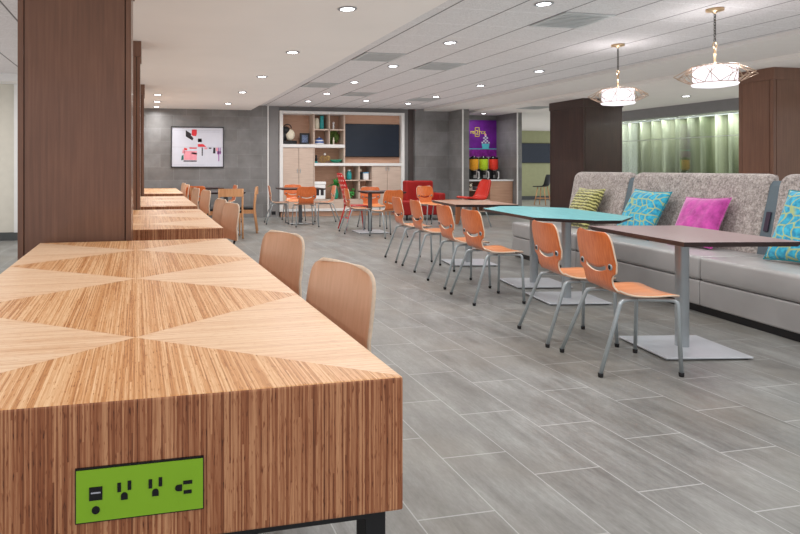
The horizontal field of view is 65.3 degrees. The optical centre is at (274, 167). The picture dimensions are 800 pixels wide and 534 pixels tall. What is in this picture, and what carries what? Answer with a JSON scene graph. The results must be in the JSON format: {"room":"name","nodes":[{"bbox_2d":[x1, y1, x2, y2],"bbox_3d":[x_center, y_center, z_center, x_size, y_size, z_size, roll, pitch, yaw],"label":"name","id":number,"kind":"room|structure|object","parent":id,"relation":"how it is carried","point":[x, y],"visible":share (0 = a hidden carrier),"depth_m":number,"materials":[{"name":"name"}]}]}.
{"room":"eatery","nodes":[
{"label":"eatery","id":0,"kind":"room"},
{"bbox_2d":[0,84,13,231],"bbox_3d":[-6.223,-0.159,9.827,3.880,2.717,0.200,0,0,-12],"label":"wall","id":1,"kind":"structure","parent":0,"point":[6,90],"depth_m":10.10,"materials":[{"name":"beige paint"}]},
{"bbox_2d":[0,73,17,83],"bbox_3d":[-5.574,-1.457,9.657,5.080,0.120,0.400,0,0,-12],"label":"trim","id":2,"kind":"structure","parent":1,"relation":"attached to","point":[5,78],"depth_m":9.74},
{"bbox_2d":[0,232,17,240],"bbox_3d":[-6.174,1.135,9.694,3.920,0.130,0.080,0,0,-12],"label":"baseboard","id":3,"kind":"structure","parent":1,"relation":"attached to","point":[4,236],"depth_m":10.03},
{"bbox_2d":[14,84,17,231],"bbox_3d":[-4.298,-0.159,10.100,0.080,2.717,0.060,0,0,-12],"label":"trim","id":4,"kind":"structure","parent":1,"relation":"attached to","point":[15,85],"depth_m":10.07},
{"bbox_2d":[0,0,17,73],"bbox_3d":[-4.160,-1.659,2.955,5.080,0.283,14.500,0,0,-12],"label":"ceiling","id":5,"kind":"structure","parent":0,"point":[8,8],"depth_m":7.00,"materials":[{"name":"paint"}]},
{"bbox_2d":[18,0,134,259],"bbox_3d":[-1.322,-0.100,4.116,0.712,2.599,0.584,0,0,-12],"label":"column","id":6,"kind":"structure","parent":0,"point":[75,57],"depth_m":3.84,"materials":[{"name":"brown wood"}]},
{"bbox_2d":[133,41,141,209],"bbox_3d":[-1.877,-0.100,6.860,0.714,2.599,0.504,0,0,-12],"label":"column","id":7,"kind":"structure","parent":0,"point":[137,50],"depth_m":6.69,"materials":[{"name":"brown wood"}]},
{"bbox_2d":[141,84,144,195],"bbox_3d":[-2.594,-0.100,10.378,0.714,2.599,0.604,0,0,-12],"label":"column","id":8,"kind":"structure","parent":0,"point":[142,85],"depth_m":10.16,"materials":[{"name":"brown wood"}]},
{"bbox_2d":[133,0,447,109],"bbox_3d":[-0.382,-1.600,5.540,3.380,0.400,18.000,0,0,-12],"label":"ceiling","id":9,"kind":"structure","parent":0,"point":[197,54],"depth_m":6.76,"materials":[{"name":"paint"}]},
{"bbox_2d":[337,6,356,11],"bbox_3d":[0.634,-1.395,5.326,0.172,0.009,0.172,0,0,-12],"label":"recessed light","id":10,"kind":"object","parent":9,"relation":"in","point":[344,8],"visible":1,"depth_m":5.30,"materials":[{"name":"white"}]},
{"bbox_2d":[144,106,448,217],"bbox_3d":[-0.557,-0.300,14.993,10.300,3.000,0.630,0,0,-12],"label":"wall","id":11,"kind":"structure","parent":0,"point":[245,131],"depth_m":14.93,"materials":[{"name":"grey tile"}]},
{"bbox_2d":[171,126,223,166],"bbox_3d":[-1.839,-0.495,14.406,1.250,0.964,0.050,0,0,-12],"label":"framed print","id":12,"kind":"object","parent":11,"relation":"attached to","point":[190,146],"visible":1,"depth_m":14.40,"materials":[{"name":"white paper"}]},
{"bbox_2d":[267,106,268,216],"bbox_3d":[-0.171,-0.159,14.786,0.030,2.717,0.035,0,0,-12],"label":"trim","id":13,"kind":"structure","parent":11,"relation":"attached to","point":[267,106],"depth_m":14.77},
{"bbox_2d":[283,124,296,143],"bbox_3d":[0.340,-0.843,15.075,0.380,0.512,0.200,0,0,-12],"label":"sculpture","id":14,"kind":"object","parent":11,"relation":"on","point":[288,134],"visible":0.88,"depth_m":15.00,"materials":[{"name":"ceramic"}]},
{"bbox_2d":[300,133,309,143],"bbox_3d":[0.740,-0.729,15.158,0.250,0.285,0.033,0,0,-12],"label":"picture frame","id":15,"kind":"object","parent":11,"relation":"on","point":[304,137],"visible":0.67,"depth_m":15.14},
{"bbox_2d":[315,181,325,198],"bbox_3d":[1.091,0.560,15.203,0.320,0.440,0.260,0,0,-12],"label":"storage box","id":16,"kind":"object","parent":11,"relation":"on","point":[320,194],"visible":0.69,"depth_m":15.09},
{"bbox_2d":[320,116,323,128],"bbox_3d":[1.177,-1.142,15.252,0.112,0.340,0.112,0,0,-12],"label":"vase","id":17,"kind":"object","parent":11,"relation":"on","point":[321,117],"visible":0.91,"depth_m":15.21,"materials":[{"name":"teal ceramic"}]},
{"bbox_2d":[330,131,338,143],"bbox_3d":[1.457,-0.772,15.443,0.374,0.383,0.087,0,0,-12],"label":"potted plant","id":18,"kind":"object","parent":11,"relation":"on","point":[334,134],"visible":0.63,"depth_m":15.43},
{"bbox_2d":[328,178,340,198],"bbox_3d":[1.541,0.501,15.291,0.399,0.559,0.378,0,0,19],"label":"potted plant","id":19,"kind":"object","parent":11,"relation":"on","point":[336,181],"visible":0.56,"depth_m":15.23,"materials":[{"name":"green plant"}]},
{"bbox_2d":[283,144,401,165],"bbox_3d":[1.665,-0.321,15.370,3.097,0.532,0.450,0,0,-12],"label":"shelf","id":20,"kind":"object","parent":11,"relation":"attached to","point":[293,154],"depth_m":15.16,"materials":[{"name":"wood"}]},
{"bbox_2d":[315,129,371,180],"bbox_3d":[1.675,-0.323,15.387,1.502,1.292,0.420,0,0,-12],"label":"shelf","id":21,"kind":"object","parent":11,"relation":"attached to","point":[327,171],"depth_m":15.47,"materials":[{"name":"white wood"}]},
{"bbox_2d":[346,170,351,179],"bbox_3d":[1.879,0.168,15.400,0.130,0.255,0.130,0,0,-12],"label":"vase","id":22,"kind":"object","parent":11,"relation":"on","point":[348,174],"visible":1,"depth_m":15.35,"materials":[{"name":"teal ceramic"}]},
{"bbox_2d":[361,172,368,179],"bbox_3d":[2.301,0.201,15.489,0.148,0.190,0.148,0,0,-12],"label":"storage box","id":23,"kind":"object","parent":11,"relation":"on","point":[365,175],"visible":1,"depth_m":15.42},
{"bbox_2d":[345,124,398,156],"bbox_3d":[2.453,-0.696,15.401,1.473,0.835,0.094,0,0,-12],"label":"television","id":24,"kind":"object","parent":11,"relation":"attached to","point":[361,140],"visible":1,"depth_m":15.36,"materials":[{"name":"black plastic"}]},
{"bbox_2d":[408,109,413,180],"bbox_3d":[3.509,-0.159,15.677,0.140,2.717,0.030,0,0,-12],"label":"strip","id":25,"kind":"object","parent":11,"relation":"attached to","point":[410,111],"visible":0.64,"depth_m":15.66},
{"bbox_2d":[0,199,799,533],"bbox_3d":[2.841,1.250,9.542,21.500,0.100,24.500,0,0,-12],"label":"floor","id":26,"kind":"structure","parent":0,"point":[505,432],"depth_m":3.09,"materials":[{"name":"grey tile"}]},
{"bbox_2d":[144,188,183,195],"bbox_3d":[-2.517,0.830,12.270,1.154,0.740,2.950,0,0,-12],"label":"table","id":27,"kind":"object","parent":26,"relation":"on","point":[147,191],"visible":0.08,"depth_m":11.39,"materials":[{"name":"brown wood"}]},
{"bbox_2d":[141,196,196,209],"bbox_3d":[-1.781,0.830,8.536,1.154,0.740,2.680,0,0,-12],"label":"table","id":28,"kind":"object","parent":26,"relation":"on","point":[147,202],"visible":0.06,"depth_m":7.86,"materials":[{"name":"brown wood"}]},
{"bbox_2d":[133,209,223,240],"bbox_3d":[-1.184,0.830,5.611,1.154,0.740,2.190,0,0,-12],"label":"table","id":29,"kind":"object","parent":26,"relation":"on","point":[169,224],"visible":0.12,"depth_m":4.85,"materials":[{"name":"brown wood"}]},
{"bbox_2d":[183,184,189,198],"bbox_3d":[-2.053,0.771,12.701,0.507,0.858,0.458,0,0,-24],"label":"chair","id":30,"kind":"object","parent":26,"relation":"on","point":[185,185],"visible":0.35,"depth_m":12.84,"materials":[{"name":"brown wood"}]},
{"bbox_2d":[191,188,199,208],"bbox_3d":[-1.547,0.771,10.304,0.507,0.858,0.458,0,0,-24],"label":"chair","id":31,"kind":"object","parent":26,"relation":"on","point":[195,192],"visible":0.37,"depth_m":10.42,"materials":[{"name":"brown wood"}]},
{"bbox_2d":[186,186,205,200],"bbox_3d":[-1.687,0.789,12.939,0.498,0.822,0.516,0,0,-7],"label":"dining chair","id":32,"kind":"object","parent":26,"relation":"on","point":[201,188],"visible":0.19,"depth_m":12.77,"materials":[{"name":"orange wood"}]},
{"bbox_2d":[0,238,402,533],"bbox_3d":[-0.579,0.830,2.523,1.154,0.740,2.714,0,0,-13],"label":"table","id":33,"kind":"object","parent":26,"relation":"on","point":[181,386],"visible":1,"depth_m":1.30,"materials":[{"name":"brown wood"}]},
{"bbox_2d":[117,480,130,499],"bbox_3d":[-0.297,0.636,1.198,0.027,0.036,0.002,0,0,-13],"label":"socket","id":34,"kind":"object","parent":33,"relation":"attached to","point":[123,486],"depth_m":1.20,"materials":[{"name":"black plastic"}]},
{"bbox_2d":[75,455,203,524],"bbox_3d":[-0.268,0.640,1.210,0.250,0.108,0.006,0,0,-13],"label":"power outlet","id":35,"kind":"object","parent":33,"relation":"attached to","point":[199,456],"depth_m":1.21,"materials":[{"name":"plastic"}]},
{"bbox_2d":[149,477,161,495],"bbox_3d":[-0.239,0.636,1.211,0.027,0.036,0.002,0,0,-13],"label":"socket","id":36,"kind":"object","parent":33,"relation":"attached to","point":[155,483],"depth_m":1.21,"materials":[{"name":"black plastic"}]},
{"bbox_2d":[175,480,191,493],"bbox_3d":[-0.184,0.644,1.223,0.034,0.026,0.002,0,0,-13],"label":"socket","id":37,"kind":"object","parent":33,"relation":"attached to","point":[181,486],"depth_m":1.22,"materials":[{"name":"black plastic"}]},
{"bbox_2d":[199,190,210,214],"bbox_3d":[-1.266,0.771,9.377,0.507,0.858,0.458,0,0,-28],"label":"chair","id":38,"kind":"object","parent":26,"relation":"on","point":[204,203],"visible":0.4,"depth_m":9.50,"materials":[{"name":"brown wood"}]},
{"bbox_2d":[205,187,223,217],"bbox_3d":[-1.466,0.818,13.488,0.600,0.765,0.600,0,0,-12],"label":"pedestal table","id":39,"kind":"object","parent":26,"relation":"on","point":[206,188],"visible":0.18,"depth_m":13.46,"materials":[{"name":"black metal"}]},
{"bbox_2d":[212,198,226,224],"bbox_3d":[-0.797,0.771,6.651,0.507,0.858,0.458,0,0,-24],"label":"chair","id":40,"kind":"object","parent":26,"relation":"on","point":[218,204],"visible":0.24,"depth_m":6.82,"materials":[{"name":"brown wood"}]},
{"bbox_2d":[220,202,239,243],"bbox_3d":[-0.621,0.771,5.885,0.507,0.858,0.458,0,0,-28],"label":"chair","id":41,"kind":"object","parent":26,"relation":"on","point":[229,219],"visible":0.47,"depth_m":6.00,"materials":[{"name":"brown wood"}]},
{"bbox_2d":[218,189,243,238],"bbox_3d":[-0.782,0.776,10.483,0.434,0.852,0.491,0,0,-10],"label":"wooden chair","id":42,"kind":"object","parent":26,"relation":"on","point":[221,192],"visible":0.53,"depth_m":10.28,"materials":[{"name":"brown wood"}]},
{"bbox_2d":[240,186,258,232],"bbox_3d":[-0.559,0.776,11.373,0.491,0.852,0.434,0,0,0],"label":"wooden chair","id":43,"kind":"object","parent":26,"relation":"on","point":[246,209],"visible":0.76,"depth_m":11.17,"materials":[{"name":"brown wood"}]},
{"bbox_2d":[264,186,288,224],"bbox_3d":[0.035,0.789,13.149,0.516,0.822,0.498,0,0,-6],"label":"dining chair","id":44,"kind":"object","parent":26,"relation":"on","point":[269,189],"visible":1,"depth_m":13.00,"materials":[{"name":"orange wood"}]},
{"bbox_2d":[259,230,304,297],"bbox_3d":[-0.137,0.771,3.130,0.507,0.858,0.458,0,0,-32],"label":"chair","id":45,"kind":"object","parent":26,"relation":"on","point":[282,253],"visible":0.3,"depth_m":3.24,"materials":[{"name":"brown wood"}]},
{"bbox_2d":[282,184,305,220],"bbox_3d":[0.433,0.789,13.880,0.498,0.822,0.516,0,0,-8],"label":"dining chair","id":46,"kind":"object","parent":26,"relation":"on","point":[289,198],"visible":0.67,"depth_m":14.00,"materials":[{"name":"orange wood"}]},
{"bbox_2d":[276,187,325,223],"bbox_3d":[0.547,0.818,13.197,0.960,0.765,0.800,0,0,-10],"label":"pedestal table","id":47,"kind":"object","parent":26,"relation":"on","point":[299,221],"visible":0.77,"depth_m":13.16,"materials":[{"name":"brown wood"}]},
{"bbox_2d":[291,186,319,226],"bbox_3d":[0.618,0.789,12.526,0.498,0.822,0.516,0,0,-10],"label":"dining chair","id":48,"kind":"object","parent":26,"relation":"on","point":[306,192],"visible":1,"depth_m":12.38,"materials":[{"name":"orange wood"}]},
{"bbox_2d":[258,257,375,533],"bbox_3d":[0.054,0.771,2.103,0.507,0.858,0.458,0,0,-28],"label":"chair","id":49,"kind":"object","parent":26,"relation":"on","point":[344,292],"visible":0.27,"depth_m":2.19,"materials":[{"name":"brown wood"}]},
{"bbox_2d":[314,185,340,223],"bbox_3d":[1.136,0.789,13.271,0.516,0.822,0.498,0,0,-6],"label":"dining chair","id":50,"kind":"object","parent":26,"relation":"on","point":[333,190],"visible":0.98,"depth_m":13.28,"materials":[{"name":"orange wood"}]},
{"bbox_2d":[337,173,367,230],"bbox_3d":[1.531,0.650,11.889,0.641,1.107,0.426,0,0,-16],"label":"chair","id":51,"kind":"object","parent":26,"relation":"on","point":[340,176],"visible":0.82,"depth_m":11.82,"materials":[{"name":"red metal"}]},
{"bbox_2d":[339,188,369,233],"bbox_3d":[1.484,0.789,11.268,0.516,0.822,0.498,0,0,-6],"label":"dining chair","id":52,"kind":"object","parent":26,"relation":"on","point":[346,191],"visible":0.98,"depth_m":11.15,"materials":[{"name":"orange wood"}]},
{"bbox_2d":[357,187,387,228],"bbox_3d":[1.952,0.789,12.156,0.498,0.822,0.516,0,0,-8],"label":"dining chair","id":53,"kind":"object","parent":26,"relation":"on","point":[375,203],"visible":0.77,"depth_m":12.29,"materials":[{"name":"orange wood"}]},
{"bbox_2d":[352,190,405,233],"bbox_3d":[1.925,0.818,11.367,0.860,0.765,0.760,0,0,-8],"label":"pedestal table","id":54,"kind":"object","parent":26,"relation":"on","point":[369,192],"visible":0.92,"depth_m":11.31,"materials":[{"name":"grey metal"}]},
{"bbox_2d":[369,190,407,238],"bbox_3d":[1.973,0.789,10.594,0.498,0.822,0.516,0,0,-26],"label":"dining chair","id":55,"kind":"object","parent":26,"relation":"on","point":[388,194],"visible":0.72,"depth_m":10.44,"materials":[{"name":"orange wood"}]},
{"bbox_2d":[384,197,432,262],"bbox_3d":[1.749,0.789,7.931,0.516,0.822,0.498,0,0,-6],"label":"dining chair","id":56,"kind":"object","parent":26,"relation":"on","point":[397,204],"visible":0.9,"depth_m":7.83,"materials":[{"name":"orange wood"}]},
{"bbox_2d":[392,180,444,219],"bbox_3d":[3.357,0.750,14.219,1.080,0.900,0.640,0,0,-12],"label":"loveseat","id":57,"kind":"object","parent":26,"relation":"on","point":[410,187],"visible":0.54,"depth_m":14.28,"materials":[{"name":"red fabric"}]},
{"bbox_2d":[401,199,454,272],"bbox_3d":[1.827,0.789,7.222,0.516,0.822,0.498,0,0,-5],"label":"dining chair","id":58,"kind":"object","parent":26,"relation":"on","point":[415,205],"visible":0.85,"depth_m":7.14,"materials":[{"name":"orange wood"}]},
{"bbox_2d":[416,186,442,226],"bbox_3d":[3.223,0.789,12.680,0.498,0.822,0.516,0,0,-22],"label":"dining chair","id":59,"kind":"object","parent":26,"relation":"on","point":[424,191],"visible":0.86,"depth_m":12.80,"materials":[{"name":"orange wood"}]},
{"bbox_2d":[427,204,490,289],"bbox_3d":[1.898,0.789,6.256,0.516,0.822,0.498,0,0,-6],"label":"dining chair","id":60,"kind":"object","parent":26,"relation":"on","point":[444,212],"visible":0.89,"depth_m":6.17,"materials":[{"name":"orange wood"}]},
{"bbox_2d":[451,199,474,223],"bbox_3d":[4.028,0.950,13.216,0.480,0.500,0.560,0,0,-12],"label":"side table","id":61,"kind":"object","parent":26,"relation":"on","point":[457,209],"visible":0.24,"depth_m":12.93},
{"bbox_2d":[431,200,517,265],"bbox_3d":[2.492,0.817,7.660,0.760,0.767,1.000,0,0,-2],"label":"pedestal table","id":62,"kind":"object","parent":26,"relation":"on","point":[467,204],"visible":0.73,"depth_m":7.57,"materials":[{"name":"brown wood"}]},
{"bbox_2d":[457,179,491,226],"bbox_3d":[4.129,0.718,12.522,0.609,0.972,0.521,0,0,-12],"label":"lounge chair","id":63,"kind":"object","parent":26,"relation":"on","point":[483,189],"visible":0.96,"depth_m":12.53,"materials":[{"name":"plastic"}]},
{"bbox_2d":[450,209,525,305],"bbox_3d":[1.944,0.789,5.550,0.516,0.822,0.498,0,0,-8],"label":"dining chair","id":64,"kind":"object","parent":26,"relation":"on","point":[472,222],"visible":1,"depth_m":5.46,"materials":[{"name":"orange wood"}]},
{"bbox_2d":[469,179,513,214],"bbox_3d":[5.386,0.750,15.792,1.330,0.900,0.780,0,0,-12],"label":"cabinet","id":65,"kind":"object","parent":26,"relation":"on","point":[501,190],"depth_m":15.52,"materials":[{"name":"brown wood"}]},
{"bbox_2d":[469,156,479,179],"bbox_3d":[5.199,-0.006,15.853,0.240,0.612,0.264,0,0,-12],"label":"dispenser","id":66,"kind":"object","parent":65,"relation":"on","point":[473,161],"visible":0.96,"depth_m":15.78,"materials":[{"name":"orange plastic"}]},
{"bbox_2d":[477,156,489,179],"bbox_3d":[5.473,-0.006,15.911,0.240,0.612,0.264,0,0,-12],"label":"dispenser","id":67,"kind":"object","parent":65,"relation":"on","point":[483,161],"visible":0.97,"depth_m":15.83,"materials":[{"name":"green plastic"}]},
{"bbox_2d":[469,179,513,180],"bbox_3d":[5.386,0.318,15.792,1.330,0.035,0.780,0,0,-12],"label":"countertop","id":68,"kind":"structure","parent":65,"relation":"on","point":[469,179],"depth_m":15.51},
{"bbox_2d":[487,156,499,178],"bbox_3d":[5.757,-0.006,15.971,0.240,0.612,0.264,0,0,-12],"label":"dispenser","id":69,"kind":"object","parent":65,"relation":"on","point":[493,161],"visible":0.95,"depth_m":15.90,"materials":[{"name":"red plastic"}]},
{"bbox_2d":[533,174,549,205],"bbox_3d":[8.681,0.705,19.660,0.413,0.995,0.498,0,0,-42],"label":"bar stool","id":70,"kind":"object","parent":26,"relation":"on","point":[547,177],"visible":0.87,"depth_m":19.50,"materials":[{"name":"plastic"}]},
{"bbox_2d":[483,206,632,304],"bbox_3d":[2.711,0.817,5.948,0.940,0.767,1.900,0,0,-2],"label":"pedestal table","id":71,"kind":"object","parent":26,"relation":"on","point":[566,216],"visible":0.86,"depth_m":5.57,"materials":[{"name":"teal laminate"}]},
{"bbox_2d":[517,220,618,347],"bbox_3d":[2.067,0.789,4.292,0.516,0.822,0.498,0,0,0],"label":"dining chair","id":72,"kind":"object","parent":26,"relation":"on","point":[546,237],"visible":0.91,"depth_m":4.23,"materials":[{"name":"orange wood"}]},
{"bbox_2d":[560,227,683,377],"bbox_3d":[2.112,0.789,3.714,0.516,0.822,0.498,0,0,0],"label":"dining chair","id":73,"kind":"object","parent":26,"relation":"on","point":[596,248],"visible":1,"depth_m":3.64,"materials":[{"name":"orange wood"}]},
{"bbox_2d":[512,172,799,341],"bbox_3d":[3.882,0.625,5.694,0.866,1.150,5.256,0,0,-5],"label":"sofa","id":74,"kind":"object","parent":26,"relation":"on","point":[733,284],"visible":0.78,"depth_m":5.30,"materials":[{"name":"grey fabric"}]},
{"bbox_2d":[512,222,610,250],"bbox_3d":[3.671,0.832,7.558,0.765,0.196,1.506,0,0,-5],"label":"seat cushion","id":75,"kind":"object","parent":74,"relation":"on","point":[520,230],"depth_m":7.88,"materials":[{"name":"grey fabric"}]},
{"bbox_2d":[569,188,605,228],"bbox_3d":[3.784,0.487,7.442,0.282,0.481,0.477,0,0,-9],"label":"throw pillow","id":76,"kind":"object","parent":74,"relation":"on","point":[584,199],"visible":0.65,"depth_m":7.32,"materials":[{"name":"fabric"}]},
{"bbox_2d":[617,189,671,240],"bbox_3d":[3.847,0.480,6.364,0.298,0.511,0.516,0,0,-11],"label":"throw pillow","id":77,"kind":"object","parent":74,"relation":"on","point":[646,208],"visible":0.67,"depth_m":6.26,"materials":[{"name":"teal fabric"}]},
{"bbox_2d":[577,234,763,279],"bbox_3d":[3.812,0.832,5.929,0.765,0.196,1.756,0,0,-5],"label":"seat cushion","id":78,"kind":"object","parent":74,"relation":"on","point":[650,256],"depth_m":5.53,"materials":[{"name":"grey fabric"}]},
{"bbox_2d":[675,197,731,248],"bbox_3d":[3.939,0.499,5.639,0.281,0.470,0.475,0,0,-13],"label":"throw pillow","id":79,"kind":"object","parent":74,"relation":"on","point":[704,213],"visible":0.6,"depth_m":5.55,"materials":[{"name":"fabric"}]},
{"bbox_2d":[701,256,799,302],"bbox_3d":[3.972,0.832,4.061,0.765,0.196,1.986,0,0,-5],"label":"seat cushion","id":80,"kind":"object","parent":74,"relation":"on","point":[778,281],"depth_m":4.57,"materials":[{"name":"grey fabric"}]},
{"bbox_2d":[763,190,799,262],"bbox_3d":[4.050,0.450,4.585,0.286,0.554,0.537,0,0,-9],"label":"throw pillow","id":81,"kind":"object","parent":74,"relation":"on","point":[788,226],"visible":0.92,"depth_m":4.69,"materials":[{"name":"teal fabric"}]},
{"bbox_2d":[589,225,799,359],"bbox_3d":[2.723,0.817,4.049,0.720,0.767,1.020,0,0,-2],"label":"pedestal table","id":82,"kind":"object","parent":26,"relation":"on","point":[682,237],"visible":0.94,"depth_m":3.99,"materials":[{"name":"brown laminate"}]},
{"bbox_2d":[449,109,468,215],"bbox_3d":[4.619,-0.130,15.743,0.180,2.660,1.300,0,0,-12],"label":"wall pillar","id":83,"kind":"structure","parent":0,"point":[455,117],"depth_m":15.33,"materials":[{"name":"grey tile"}]},
{"bbox_2d":[462,109,463,208],"bbox_3d":[4.672,-0.130,15.087,0.028,2.660,0.025,0,0,-12],"label":"trim","id":84,"kind":"structure","parent":83,"relation":"attached to","point":[462,109],"depth_m":15.08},
{"bbox_2d":[469,115,495,177],"bbox_3d":[5.265,-0.130,16.364,1.340,2.660,0.350,0,0,-12],"label":"wall","id":85,"kind":"structure","parent":0,"point":[471,117],"depth_m":16.25,"materials":[{"name":"grey tile"}]},
{"bbox_2d":[469,120,496,156],"bbox_3d":[5.318,-0.787,16.185,1.330,0.985,0.023,0,0,-12],"label":"poster","id":86,"kind":"object","parent":85,"relation":"attached to","point":[482,133],"visible":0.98,"depth_m":16.23,"materials":[{"name":"purple paper"}]},
{"bbox_2d":[474,157,494,177],"bbox_3d":[5.288,0.000,16.182,1.270,0.600,0.013,0,0,-12],"label":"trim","id":87,"kind":"structure","parent":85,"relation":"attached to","point":[475,176],"depth_m":16.25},
{"bbox_2d":[496,113,521,205],"bbox_3d":[6.082,-0.130,16.052,0.130,2.660,1.300,0,0,-12],"label":"wall","id":88,"kind":"structure","parent":0,"point":[506,123],"depth_m":15.69,"materials":[{"name":"grey tile"}]},
{"bbox_2d":[517,112,517,203],"bbox_3d":[6.156,-0.105,15.400,0.025,2.610,0.025,0,0,-12],"label":"trim","id":89,"kind":"structure","parent":88,"relation":"attached to","point":[517,112],"depth_m":15.39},
{"bbox_2d":[259,0,799,108],"bbox_3d":[3.421,-1.659,6.649,4.520,0.283,18.600,0,0,-12],"label":"ceiling","id":90,"kind":"structure","parent":0,"point":[499,48],"depth_m":7.33,"materials":[{"name":"paint"}]},
{"bbox_2d":[301,82,339,87],"bbox_3d":[0.821,-1.510,11.078,0.570,0.011,0.570,0,0,-12],"label":"ceiling vent","id":91,"kind":"object","parent":90,"relation":"in","point":[310,84],"visible":1,"depth_m":11.07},
{"bbox_2d":[342,92,376,96],"bbox_3d":[1.728,-1.510,12.445,0.570,0.011,0.570,0,0,-12],"label":"ceiling vent","id":92,"kind":"object","parent":90,"relation":"in","point":[365,94],"visible":1,"depth_m":12.43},
{"bbox_2d":[352,52,406,61],"bbox_3d":[1.411,-1.510,8.280,0.570,0.011,0.570,0,0,-12],"label":"ceiling vent","id":93,"kind":"object","parent":90,"relation":"in","point":[367,56],"visible":1,"depth_m":8.26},
{"bbox_2d":[406,98,440,101],"bbox_3d":[3.271,-1.510,13.414,0.570,0.011,0.570,0,0,-12],"label":"ceiling vent","id":94,"kind":"object","parent":90,"relation":"in","point":[413,99],"visible":1,"depth_m":13.33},
{"bbox_2d":[414,62,465,70],"bbox_3d":[2.449,-1.510,9.030,0.570,0.011,0.570,0,0,-12],"label":"ceiling vent","id":95,"kind":"object","parent":90,"relation":"in","point":[432,65],"visible":1,"depth_m":9.00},
{"bbox_2d":[534,1,553,6],"bbox_3d":[2.479,-1.512,5.592,0.172,0.009,0.172,0,0,-12],"label":"recessed light","id":96,"kind":"object","parent":90,"relation":"in","point":[543,3],"visible":1,"depth_m":5.57,"materials":[{"name":"white"}]},
{"bbox_2d":[530,12,615,28],"bbox_3d":[3.041,-1.510,6.222,0.570,0.011,0.570,0,0,-12],"label":"ceiling vent","id":97,"kind":"object","parent":90,"relation":"in","point":[572,20],"visible":1,"depth_m":6.19,"materials":[{"name":"metal"}]},
{"bbox_2d":[588,43,648,105],"bbox_3d":[4.213,-1.145,7.450,0.674,0.745,0.642,0,0,-20],"label":"pendant lamp","id":98,"kind":"object","parent":90,"relation":"hanging from","point":[614,96],"visible":1,"depth_m":7.33,"materials":[{"name":"fabric"}]},
{"bbox_2d":[601,101,635,105],"bbox_3d":[4.213,-0.788,7.450,0.380,0.032,0.380,0,0,-20],"label":"diffuser","id":99,"kind":"object","parent":98,"relation":"attached to","point":[606,103],"depth_m":7.35,"materials":[{"name":"white"}]},
{"bbox_2d":[673,7,758,87],"bbox_3d":[4.192,-1.145,5.780,0.674,0.745,0.642,0,0,-12],"label":"pendant lamp","id":100,"kind":"object","parent":90,"relation":"hanging from","point":[718,75],"visible":1,"depth_m":5.67,"materials":[{"name":"fabric"}]},
{"bbox_2d":[691,81,739,87],"bbox_3d":[4.192,-0.788,5.780,0.380,0.032,0.380,0,0,-12],"label":"diffuser","id":101,"kind":"object","parent":100,"relation":"attached to","point":[695,84],"depth_m":5.69,"materials":[{"name":"white"}]},
{"bbox_2d":[522,131,549,195],"bbox_3d":[7.821,-0.150,22.755,6.300,2.700,0.300,0,0,-12],"label":"wall","id":102,"kind":"structure","parent":0,"point":[533,174],"depth_m":23.03,"materials":[{"name":"green paint"}]},
{"bbox_2d":[522,196,548,199],"bbox_3d":[7.919,1.130,22.602,6.170,0.140,0.040,0,0,-12],"label":"baseboard","id":103,"kind":"structure","parent":102,"relation":"attached to","point":[523,197],"depth_m":22.96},
{"bbox_2d":[522,143,549,162],"bbox_3d":[9.849,-0.565,22.997,1.330,0.750,0.064,0,0,-12],"label":"wall screen","id":104,"kind":"object","parent":102,"relation":"attached to","point":[531,152],"visible":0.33,"depth_m":22.97,"materials":[{"name":"black plastic"}]},
{"bbox_2d":[549,98,622,207],"bbox_3d":[6.557,-0.104,12.830,0.934,2.609,1.064,0,0,-12],"label":"column","id":105,"kind":"structure","parent":0,"point":[586,134],"depth_m":12.40,"materials":[{"name":"brown wood"}]},
{"bbox_2d":[424,29,799,111],"bbox_3d":[6.180,-1.633,7.232,1.120,0.335,18.600,0,0,-12],"label":"ceiling","id":106,"kind":"structure","parent":0,"point":[785,43],"depth_m":9.21,"materials":[{"name":"paint"}]},
{"bbox_2d":[469,53,799,130],"bbox_3d":[9.739,-1.605,10.998,7.400,0.390,24.500,0,0,-12],"label":"ceiling","id":107,"kind":"structure","parent":0,"point":[664,91],"depth_m":11.80,"materials":[{"name":"paint"}]},
{"bbox_2d":[517,106,548,108],"bbox_3d":[6.058,-1.403,14.156,0.570,0.011,0.570,0,0,-12],"label":"ceiling vent","id":108,"kind":"object","parent":107,"relation":"in","point":[529,107],"visible":0.95,"depth_m":14.03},
{"bbox_2d":[622,98,738,120],"bbox_3d":[9.562,-1.290,11.522,0.230,0.240,10.600,0,0,-12],"label":"wall","id":109,"kind":"structure","parent":0,"point":[726,105],"depth_m":13.38,"materials":[{"name":"paint"}]},
{"bbox_2d":[622,112,711,174],"bbox_3d":[9.372,0.015,11.993,0.012,2.370,9.600,0,0,-12],"label":"curtain","id":110,"kind":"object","parent":109,"relation":"in","point":[665,155],"depth_m":14.12,"materials":[{"name":"green fabric"}]},
{"bbox_2d":[622,135,733,141],"bbox_3d":[9.373,-0.666,11.994,0.025,0.012,9.600,0,0,-12],"label":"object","id":111,"kind":"structure","parent":110,"relation":"attached to","point":[722,135],"depth_m":13.32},
{"bbox_2d":[694,111,738,115],"bbox_3d":[10.217,-1.210,11.763,1.150,0.080,10.800,0,0,-12],"label":"cove","id":112,"kind":"object","parent":109,"relation":"in","point":[732,111],"depth_m":13.02,"materials":[{"name":"paint"}]},
{"bbox_2d":[692,112,738,172],"bbox_3d":[9.712,0.005,12.678,0.389,2.330,8.400,0,0,-12],"label":"curtain","id":113,"kind":"object","parent":112,"relation":"hanging from","point":[718,154],"visible":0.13,"depth_m":13.05,"materials":[{"name":"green fabric"}]},
{"bbox_2d":[738,67,799,180],"bbox_3d":[7.418,-0.104,8.826,1.064,2.609,0.534,0,0,-12],"label":"column","id":114,"kind":"structure","parent":0,"point":[769,100],"depth_m":8.55,"materials":[{"name":"brown wood"}]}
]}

